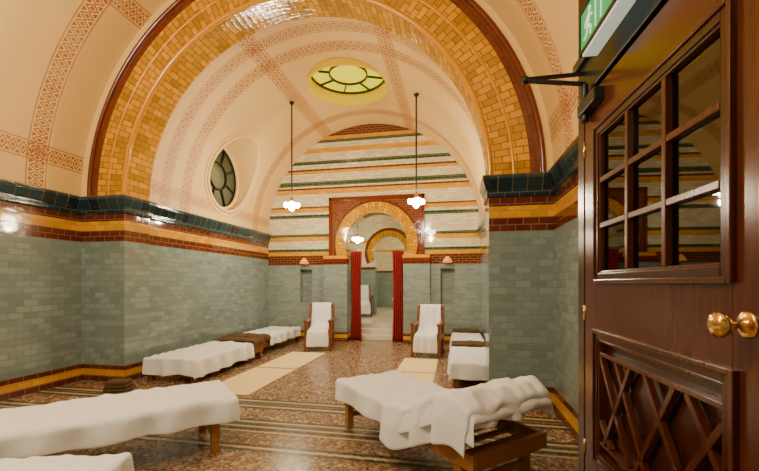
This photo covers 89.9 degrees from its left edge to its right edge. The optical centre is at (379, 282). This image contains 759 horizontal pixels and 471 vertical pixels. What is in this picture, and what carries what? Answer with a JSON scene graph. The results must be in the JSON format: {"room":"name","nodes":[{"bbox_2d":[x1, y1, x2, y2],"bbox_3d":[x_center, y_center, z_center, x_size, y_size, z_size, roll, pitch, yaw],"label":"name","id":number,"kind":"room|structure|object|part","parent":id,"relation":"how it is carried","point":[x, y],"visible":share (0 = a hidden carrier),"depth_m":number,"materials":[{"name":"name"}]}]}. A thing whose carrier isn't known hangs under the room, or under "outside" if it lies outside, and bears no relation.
{"room":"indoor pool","nodes":[
{"label":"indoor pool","id":0,"kind":"room"},
{"bbox_2d":[0,201,80,387],"bbox_3d":[-5.333,0.100,2.920,0.300,2.800,6.050,0,0,11],"label":"wall","id":1,"kind":"structure","parent":0,"point":[40,249],"depth_m":5.26,"materials":[{"name":"tile"}]},
{"bbox_2d":[0,370,80,401],"bbox_3d":[-5.178,1.415,2.879,0.020,0.170,6.030,0,0,11],"label":"baseboard","id":2,"kind":"structure","parent":1,"relation":"attached to","point":[22,389],"depth_m":5.24,"materials":[{"name":"tile"}]},
{"bbox_2d":[0,178,270,244],"bbox_3d":[-4.311,-1.175,5.088,0.860,0.270,10.700,0,0,11],"label":"trim","id":3,"kind":"structure","parent":1,"relation":"attached to","point":[10,191],"depth_m":5.76,"materials":[{"name":"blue tile"}]},
{"bbox_2d":[81,214,149,381],"bbox_3d":[-4.314,0.100,6.047,1.080,2.800,0.480,0,0,11],"label":"wall","id":4,"kind":"structure","parent":0,"point":[115,248],"depth_m":5.81,"materials":[{"name":"tile"}]},
{"bbox_2d":[121,0,492,194],"bbox_3d":[-1.240,-2.645,5.201,5.380,2.690,0.067,0,0,11],"label":"trim","id":5,"kind":"structure","parent":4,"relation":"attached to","point":[253,3],"depth_m":5.29,"materials":[{"name":"tile"}]},
{"bbox_2d":[107,0,514,194],"bbox_3d":[-1.240,-2.774,5.201,5.896,2.948,0.034,0,0,11],"label":"trim","id":6,"kind":"structure","parent":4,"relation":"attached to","point":[423,1],"depth_m":4.79,"materials":[{"name":"tile"}]},
{"bbox_2d":[87,0,546,195],"bbox_3d":[-1.242,-2.953,5.192,6.610,3.305,0.067,0,0,11],"label":"trim","id":7,"kind":"structure","parent":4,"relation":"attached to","point":[473,3],"depth_m":4.69,"materials":[{"name":"tile"}]},
{"bbox_2d":[150,220,267,356],"bbox_3d":[-3.753,0.100,8.306,0.700,2.800,4.170,0,0,11],"label":"wall","id":8,"kind":"structure","parent":0,"point":[205,287],"depth_m":7.53,"materials":[{"name":"tile"}]},
{"bbox_2d":[0,339,577,470],"bbox_3d":[-1.398,1.575,4.509,7.500,0.150,11.300,0,0,11],"label":"floor","id":9,"kind":"structure","parent":0,"point":[295,422],"depth_m":3.89,"materials":[{"name":"tile"}]},
{"bbox_2d":[0,452,133,470],"bbox_3d":[-2.425,1.249,1.815,2.024,0.502,0.836,0,0,-6],"label":"lounger","id":10,"kind":"object","parent":9,"relation":"on","point":[122,461],"visible":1,"depth_m":2.16,"materials":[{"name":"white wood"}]},
{"bbox_2d":[103,378,134,392],"bbox_3d":[-3.635,1.426,5.310,0.320,0.148,0.240,0,0,-6],"label":"folded blanket","id":11,"kind":"object","parent":9,"relation":"on","point":[117,384],"visible":1,"depth_m":5.21,"materials":[{"name":"brown fabric"}]},
{"bbox_2d":[0,380,240,458],"bbox_3d":[-2.280,1.251,3.171,2.038,0.497,0.860,0,0,-34],"label":"lounger","id":12,"kind":"object","parent":9,"relation":"on","point":[104,420],"visible":1,"depth_m":3.03,"materials":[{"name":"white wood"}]},
{"bbox_3d":[-2.283,1.295,3.175,1.900,0.410,0.720,0,0,-34],"label":"frame","id":13,"kind":"part","parent":12,"relation":"part of","materials":[{"name":"brown wood"}]},
{"bbox_2d":[142,336,264,383],"bbox_3d":[-2.930,1.286,6.669,0.954,0.428,2.141,0,0,11],"label":"bed","id":14,"kind":"object","parent":9,"relation":"on","point":[195,361],"visible":1,"depth_m":6.02,"materials":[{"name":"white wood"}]},
{"bbox_3d":[-2.949,1.190,6.708,0.800,0.080,2.010,0,0,11],"label":"mattress","id":15,"kind":"part","parent":14,"relation":"part of","materials":[{"name":"white fabric"}]},
{"bbox_2d":[212,336,264,346],"bbox_3d":[-2.772,1.143,7.503,0.953,0.157,0.453,0,0,11],"label":"blanket","id":16,"kind":"object","parent":14,"relation":"on","point":[255,341],"depth_m":7.40,"materials":[{"name":"fabric"}]},
{"bbox_2d":[222,367,294,395],"bbox_3d":[-1.967,1.493,5.881,0.750,0.014,1.530,0,0,11],"label":"floor mat","id":17,"kind":"object","parent":9,"relation":"on","point":[248,382],"visible":0.76,"depth_m":5.85,"materials":[{"name":"beige fabric"}]},
{"bbox_2d":[224,326,300,355],"bbox_3d":[-2.620,1.283,8.855,0.909,0.433,2.143,0,0,11],"label":"bed","id":18,"kind":"object","parent":9,"relation":"on","point":[272,335],"visible":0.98,"depth_m":8.71,"materials":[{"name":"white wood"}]},
{"bbox_2d":[224,332,270,340],"bbox_3d":[-2.789,1.143,8.027,0.898,0.154,0.440,0,0,12],"label":"blanket","id":19,"kind":"object","parent":18,"relation":"on","point":[267,337],"depth_m":7.97,"materials":[{"name":"brown fabric"}]},
{"bbox_3d":[-2.645,1.350,8.855,0.800,0.300,2.100,0,0,11],"label":"frame","id":20,"kind":"part","parent":18,"relation":"part of","materials":[{"name":"brown wood"}]},
{"bbox_2d":[258,352,324,368],"bbox_3d":[-1.660,1.493,7.426,0.750,0.014,1.480,0,0,11],"label":"floor mat","id":21,"kind":"object","parent":9,"relation":"on","point":[293,360],"visible":0.96,"depth_m":7.29,"materials":[{"name":"beige fabric"}]},
{"bbox_2d":[303,302,334,350],"bbox_3d":[-1.360,0.981,8.687,0.630,1.043,0.803,0,0,0],"label":"armchair","id":22,"kind":"object","parent":9,"relation":"on","point":[319,325],"visible":1,"depth_m":8.70,"materials":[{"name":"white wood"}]},
{"bbox_2d":[397,358,437,372],"bbox_3d":[0.713,1.493,6.924,0.660,0.014,1.140,0,0,11],"label":"floor mat","id":23,"kind":"object","parent":9,"relation":"on","point":[418,365],"visible":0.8,"depth_m":6.84,"materials":[{"name":"beige fabric"}]},
{"bbox_2d":[403,372,434,381],"bbox_3d":[0.459,1.493,5.644,0.660,0.014,1.350,0,0,11],"label":"floor mat","id":24,"kind":"object","parent":9,"relation":"on","point":[429,377],"visible":0.24,"depth_m":6.11,"materials":[{"name":"beige fabric"}]},
{"bbox_2d":[410,304,444,358],"bbox_3d":[1.020,0.982,7.939,0.630,1.042,0.803,0,0,17],"label":"armchair","id":25,"kind":"object","parent":9,"relation":"on","point":[428,329],"visible":1,"depth_m":7.97,"materials":[{"name":"white fabric"}]},
{"bbox_2d":[335,370,552,470],"bbox_3d":[0.380,1.100,3.412,0.965,0.799,2.069,0,0,-32],"label":"lounger","id":26,"kind":"object","parent":9,"relation":"on","point":[411,411],"visible":1,"depth_m":2.73,"materials":[{"name":"white fabric"}]},
{"bbox_3d":[0.393,1.157,3.407,0.750,0.685,1.950,0,0,-32],"label":"frame","id":27,"kind":"part","parent":26,"relation":"part of","materials":[{"name":"brown wood"}]},
{"bbox_2d":[379,375,552,458],"bbox_3d":[0.662,1.000,2.957,0.973,0.622,1.013,0,0,-32],"label":"towel","id":28,"kind":"object","parent":26,"relation":"hanging from","point":[444,422],"depth_m":2.64,"materials":[{"name":"white fabric"}]},
{"bbox_2d":[447,340,485,387],"bbox_3d":[1.471,1.283,6.227,0.764,0.434,1.962,0,0,11],"label":"bed","id":29,"kind":"object","parent":9,"relation":"on","point":[466,359],"visible":0.91,"depth_m":5.52,"materials":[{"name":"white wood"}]},
{"bbox_3d":[1.497,1.350,6.253,0.580,0.300,1.850,0,0,11],"label":"frame","id":30,"kind":"part","parent":29,"relation":"part of","materials":[{"name":"brown wood"}]},
{"bbox_2d":[451,340,485,346],"bbox_3d":[1.656,1.142,6.951,0.672,0.152,0.439,0,0,11],"label":"blanket","id":31,"kind":"object","parent":29,"relation":"on","point":[469,343],"depth_m":6.88,"materials":[{"name":"brown fabric"}]},
{"bbox_3d":[1.497,1.190,6.253,0.540,0.080,1.810,0,0,11],"label":"mattress","id":32,"kind":"part","parent":29,"relation":"part of","materials":[{"name":"white fabric"}]},
{"bbox_2d":[449,328,483,349],"bbox_3d":[1.851,1.284,8.134,0.757,0.433,1.919,0,0,11],"label":"bed","id":33,"kind":"object","parent":9,"relation":"on","point":[460,334],"visible":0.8,"depth_m":8.18,"materials":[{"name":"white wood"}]},
{"bbox_2d":[452,328,481,334],"bbox_3d":[2.026,1.129,8.836,0.682,0.148,0.456,0,0,11],"label":"blanket","id":34,"kind":"object","parent":33,"relation":"on","point":[456,330],"depth_m":8.81,"materials":[{"name":"fabric"}]},
{"bbox_2d":[486,196,552,400],"bbox_3d":[1.904,0.100,4.811,1.040,2.800,0.480,0,0,11],"label":"wall pier","id":35,"kind":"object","parent":9,"relation":"on","point":[519,230],"visible":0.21,"depth_m":4.61,"materials":[{"name":"tile"}]},
{"bbox_2d":[0,0,578,196],"bbox_3d":[-1.851,-3.150,2.228,7.400,3.700,6.050,0,0,11],"label":"ceiling","id":36,"kind":"structure","parent":0,"point":[58,58],"depth_m":4.95,"materials":[{"name":"paint"}]},
{"bbox_2d":[81,0,552,200],"bbox_3d":[-1.195,-3.375,5.427,8.300,4.150,0.480,0,0,11],"label":"arch","id":37,"kind":"object","parent":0,"point":[508,82],"visible":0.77,"depth_m":5.43,"materials":[{"name":"orange brick"}]},
{"bbox_2d":[150,17,485,233],"bbox_3d":[-0.688,-3.038,7.697,6.950,3.475,4.170,0,0,11],"label":"ceiling","id":38,"kind":"structure","parent":0,"point":[251,85],"depth_m":7.07,"materials":[{"name":"paint"}]},
{"bbox_2d":[204,130,262,215],"bbox_3d":[-3.075,-2.350,8.258,0.929,1.764,1.764,0,0,11],"label":"trim","id":39,"kind":"structure","parent":38,"relation":"attached to","point":[248,194],"depth_m":8.28,"materials":[{"name":"beige paint"}]},
{"bbox_2d":[210,149,235,206],"bbox_3d":[-3.555,-2.350,8.353,0.050,1.460,1.460,0,0,11],"label":"bars","id":40,"kind":"object","parent":39,"relation":"attached to","point":[220,163],"visible":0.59,"depth_m":8.56,"materials":[{"name":"black paint"}]},
{"bbox_2d":[210,149,234,206],"bbox_3d":[-3.590,-2.350,8.360,0.020,1.460,1.460,0,0,11],"label":"glass","id":41,"kind":"object","parent":40,"relation":"attached to","point":[217,175],"visible":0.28,"depth_m":8.56,"materials":[{"name":"yellow glass"}]},
{"bbox_2d":[283,101,299,210],"bbox_3d":[-1.830,-2.638,7.929,0.273,2.265,0.273,0,0,33],"label":"pendant lamp","id":42,"kind":"object","parent":38,"relation":"hanging from","point":[291,204],"visible":1,"depth_m":7.91,"materials":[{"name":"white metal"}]},
{"bbox_3d":[-1.830,-2.707,7.929,0.137,2.126,0.137,0,0,33],"label":"rod","id":43,"kind":"part","parent":42,"relation":"part of","materials":[{"name":"black metal"}]},
{"bbox_2d":[307,58,387,105],"bbox_3d":[-0.633,-4.100,7.691,1.640,0.280,1.640,0,0,11],"label":"lining","id":44,"kind":"object","parent":38,"relation":"attached to","point":[370,97],"visible":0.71,"depth_m":8.14,"materials":[{"name":"yellow paint"}]},
{"bbox_2d":[311,65,384,93],"bbox_3d":[-0.633,-4.220,7.691,1.560,0.040,1.560,0,0,11],"label":"bars","id":45,"kind":"object","parent":44,"relation":"attached to","point":[333,67],"visible":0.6,"depth_m":8.03,"materials":[{"name":"black paint"}]},
{"bbox_2d":[313,65,382,91],"bbox_3d":[-0.633,-4.250,7.691,1.560,0.020,1.560,0,0,11],"label":"glass","id":46,"kind":"object","parent":45,"relation":"attached to","point":[344,73],"visible":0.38,"depth_m":7.88,"materials":[{"name":"yellow glass"}]},
{"bbox_2d":[408,93,424,207],"bbox_3d":[0.707,-2.538,7.302,0.273,2.185,0.273,0,0,33],"label":"pendant lamp","id":47,"kind":"object","parent":38,"relation":"hanging from","point":[416,201],"visible":1,"depth_m":7.29,"materials":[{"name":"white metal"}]},
{"bbox_3d":[0.707,-2.607,7.302,0.137,2.046,0.137,0,0,33],"label":"rod","id":48,"kind":"part","parent":47,"relation":"part of","materials":[{"name":"black metal"}]},
{"bbox_2d":[322,256,348,341],"bbox_3d":[-1.134,0.400,9.814,0.650,2.200,0.190,0,0,11],"label":"wall","id":49,"kind":"structure","parent":0,"point":[336,268],"depth_m":9.73,"materials":[{"name":"tile"}]},
{"bbox_2d":[268,124,479,343],"bbox_3d":[-0.248,-1.600,9.913,6.950,6.200,0.350,0,0,11],"label":"wall","id":50,"kind":"structure","parent":0,"point":[366,159],"depth_m":9.75,"materials":[{"name":"tile"}]},
{"bbox_2d":[300,258,308,265],"bbox_3d":[-1.970,-0.550,9.945,0.240,0.200,0.260,0,0,11],"label":"wall sconce","id":51,"kind":"object","parent":50,"relation":"attached to","point":[304,261],"visible":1,"depth_m":9.86,"materials":[{"name":"pink glass"}]},
{"bbox_2d":[333,199,419,255],"bbox_3d":[-0.061,-1.316,9.851,2.240,1.608,0.420,0,0,11],"label":"trim","id":52,"kind":"structure","parent":50,"relation":"attached to","point":[397,212],"depth_m":9.64,"materials":[{"name":"orange brick"}]},
{"bbox_2d":[329,193,424,255],"bbox_3d":[-0.100,-1.460,9.655,2.480,1.520,0.040,0,0,11],"label":"trim","id":53,"kind":"structure","parent":50,"relation":"attached to","point":[422,195],"depth_m":9.61,"materials":[{"name":"ceramic"}]},
{"bbox_2d":[349,249,404,250],"bbox_3d":[-0.071,-0.845,9.802,1.480,0.024,0.023,0,0,11],"label":"rail","id":54,"kind":"object","parent":50,"relation":"attached to","point":[393,249],"visible":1,"depth_m":9.80,"materials":[{"name":"gold metal"}]},
{"bbox_2d":[351,251,361,340],"bbox_3d":[-0.607,0.340,9.905,0.308,2.321,0.092,0,0,11],"label":"velvet curtain","id":55,"kind":"object","parent":54,"relation":"hanging from","point":[356,257],"visible":1,"depth_m":9.88,"materials":[{"name":"red fabric"}]},
{"bbox_2d":[392,251,403,341],"bbox_3d":[0.471,0.340,9.690,0.308,2.320,0.098,0,0,11],"label":"velvet curtain","id":56,"kind":"object","parent":54,"relation":"hanging from","point":[397,336],"visible":0.95,"depth_m":9.66,"materials":[{"name":"red fabric"}]},
{"bbox_2d":[332,193,424,255],"bbox_3d":[-0.095,-1.460,9.684,2.480,1.520,0.040,0,0,11],"label":"trim","id":57,"kind":"structure","parent":50,"relation":"attached to","point":[340,207],"depth_m":9.74,"materials":[{"name":"brick"}]},
{"bbox_2d":[443,256,451,264],"bbox_3d":[1.650,-0.550,9.225,0.240,0.200,0.260,0,0,11],"label":"wall sconce","id":58,"kind":"object","parent":50,"relation":"attached to","point":[447,259],"visible":1,"depth_m":9.16,"materials":[{"name":"pink glass"}]},
{"bbox_2d":[361,307,392,321],"bbox_3d":[0.728,1.258,13.925,3.800,0.285,6.400,0,0,11],"label":"floor","id":59,"kind":"structure","parent":0,"point":[383,314],"depth_m":12.65,"materials":[{"name":"beige tile"}]},
{"bbox_2d":[361,285,372,316],"bbox_3d":[-0.569,0.591,12.586,0.630,1.043,0.803,0,0,-6],"label":"armchair","id":60,"kind":"object","parent":59,"relation":"on","point":[366,298],"visible":0.6,"depth_m":12.70,"materials":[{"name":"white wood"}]},
{"bbox_3d":[-0.567,0.601,12.575,0.630,1.023,0.729,0,0,-6],"label":"frame","id":61,"kind":"part","parent":60,"relation":"part of","materials":[{"name":"brown wood"}]},
{"bbox_2d":[350,215,404,314],"bbox_3d":[0.601,-0.845,13.288,3.800,3.910,0.300,0,0,11],"label":"wall","id":62,"kind":"structure","parent":0,"point":[370,225],"depth_m":13.33,"materials":[{"name":"white tile"}]},
{"bbox_2d":[365,228,406,263],"bbox_3d":[0.332,-1.286,13.163,1.720,1.247,0.050,0,0,11],"label":"trim","id":63,"kind":"structure","parent":62,"relation":"attached to","point":[393,232],"depth_m":13.20,"materials":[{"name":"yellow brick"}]},
{"bbox_2d":[375,238,404,307],"bbox_3d":[1.371,-0.750,17.162,4.200,4.500,0.200,0,0,11],"label":"wall","id":64,"kind":"structure","parent":0,"point":[384,259],"depth_m":17.28,"materials":[{"name":"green tile"}]},
{"bbox_2d":[402,254,429,343],"bbox_3d":[0.906,0.400,9.409,0.690,2.200,0.190,0,0,11],"label":"wall","id":65,"kind":"structure","parent":0,"point":[416,268],"depth_m":9.36,"materials":[{"name":"tile"}]},
{"bbox_2d":[480,231,485,346],"bbox_3d":[2.377,0.100,7.088,0.700,2.800,4.170,0,0,11],"label":"wall","id":66,"kind":"structure","parent":0,"point":[483,239],"depth_m":8.16,"materials":[{"name":"tile"}]},
{"bbox_2d":[553,174,577,421],"bbox_3d":[1.631,0.100,1.537,0.300,2.800,6.050,0,0,11],"label":"wall","id":67,"kind":"structure","parent":0,"point":[565,201],"depth_m":4.03,"materials":[{"name":"tile"}]},
{"bbox_2d":[477,136,577,239],"bbox_3d":[1.535,-1.175,3.926,0.820,0.270,10.700,0,0,11],"label":"trim","id":68,"kind":"structure","parent":67,"relation":"attached to","point":[534,184],"depth_m":4.53,"materials":[{"name":"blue tile"}]},
{"bbox_2d":[552,395,577,441],"bbox_3d":[1.472,1.415,1.558,0.020,0.170,6.030,0,0,11],"label":"baseboard","id":69,"kind":"structure","parent":67,"relation":"attached to","point":[566,418],"depth_m":3.96,"materials":[{"name":"tile"}]},
{"bbox_2d":[583,142,584,453],"bbox_3d":[1.387,0.100,2.567,0.020,2.100,0.020,0,0,9],"label":"hinges","id":70,"kind":"object","parent":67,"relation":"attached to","point":[583,142],"visible":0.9,"depth_m":2.56,"materials":[{"name":"gold metal"}]},
{"bbox_2d":[579,0,635,57],"bbox_3d":[1.196,-1.462,2.013,0.090,0.265,0.510,0,0,9],"label":"exit sign","id":71,"kind":"object","parent":67,"relation":"attached to","point":[598,19],"visible":1,"depth_m":2.04,"materials":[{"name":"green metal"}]},
{"bbox_3d":[1.196,-1.470,2.013,0.090,0.250,0.510,0,0,9],"label":"casing","id":72,"kind":"part","parent":71,"relation":"part of","materials":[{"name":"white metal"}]},
{"bbox_2d":[573,0,667,470],"bbox_3d":[1.403,-0.275,1.874,0.300,3.550,1.650,0,0,9],"label":"door frame","id":73,"kind":"structure","parent":67,"relation":"attached to","point":[640,15],"depth_m":2.52,"materials":[{"name":"brown wood"}]},
{"bbox_2d":[522,0,738,470],"bbox_3d":[1.109,-0.153,1.952,0.475,2.547,1.357,0,0,9],"label":"door","id":74,"kind":"structure","parent":67,"relation":"in","point":[653,408],"depth_m":1.65,"materials":[{"name":"brown wood"}]},
{"bbox_3d":[1.185,-1.360,2.559,0.444,0.134,0.135,0,0,9],"label":"closer arm","id":75,"kind":"part","parent":74,"relation":"part of","materials":[{"name":"black metal"}]},
{"bbox_3d":[1.352,-0.779,2.187,0.006,0.245,0.249,0,0,9],"label":"glass","id":76,"kind":"part","parent":74,"relation":"part of","materials":[{"name":"clear glass"}]},
{"bbox_3d":[1.352,-0.342,2.187,0.006,0.534,0.249,0,0,9],"label":"glass","id":77,"kind":"part","parent":74,"relation":"part of","materials":[{"name":"clear glass"}]},
{"bbox_3d":[1.301,-0.779,1.850,0.006,0.245,0.241,0,0,9],"label":"glass","id":78,"kind":"part","parent":74,"relation":"part of","materials":[{"name":"clear glass"}]},
{"bbox_3d":[1.300,-0.342,1.842,0.006,0.535,0.256,0,0,9],"label":"glass","id":79,"kind":"part","parent":74,"relation":"part of","materials":[{"name":"clear glass"}]},
{"bbox_3d":[1.288,0.705,1.825,0.070,0.830,1.160,0,0,9],"label":"lattice panel","id":80,"kind":"part","parent":74,"relation":"part of","materials":[{"name":"brown wood"}]},
{"bbox_3d":[1.249,-0.779,1.506,0.006,0.245,0.276,0,0,9],"label":"glass","id":81,"kind":"part","parent":74,"relation":"part of","materials":[{"name":"clear glass"}]},
{"bbox_3d":[1.249,-0.342,1.506,0.006,0.535,0.276,0,0,9],"label":"glass","id":82,"kind":"part","parent":74,"relation":"part of","materials":[{"name":"clear glass"}]},
{"bbox_2d":[585,0,758,470],"bbox_3d":[1.248,0.130,1.837,0.156,2.700,1.470,0,0,9],"label":"leaf","id":83,"kind":"object","parent":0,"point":[672,317],"depth_m":1.43,"materials":[{"name":"brown wood"}]},
{"bbox_3d":[1.131,0.135,1.228,0.107,0.088,0.088,0,0,9],"label":"knob","id":84,"kind":"part","parent":83,"relation":"part of","materials":[{"name":"gold metal"}]},
{"bbox_3d":[0.655,-2.900,13.557,4.200,0.200,7.150,0,0,11],"label":"ceiling","id":85,"kind":"structure","parent":0,"visible":0},
{"bbox_2d":[352,225,362,242],"bbox_3d":[-0.652,-1.992,11.345,0.273,1.615,0.273,0,0,33],"label":"pendant lamp","id":86,"kind":"object","parent":85,"relation":"hanging from","point":[357,239],"visible":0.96,"depth_m":11.31,"materials":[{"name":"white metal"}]},
{"bbox_3d":[0.031,1.575,10.419,3.800,0.149,0.750,0,0,11],"label":"floor","id":87,"kind":"structure","parent":0,"visible":0},
{"bbox_2d":[361,322,392,340],"bbox_3d":[0.038,1.305,10.351,1.400,0.390,0.840,0,0,11],"label":"marble steps","id":88,"kind":"structure","parent":87,"relation":"on","point":[370,330],"depth_m":10.24,"materials":[{"name":"beige stone"}]}
]}

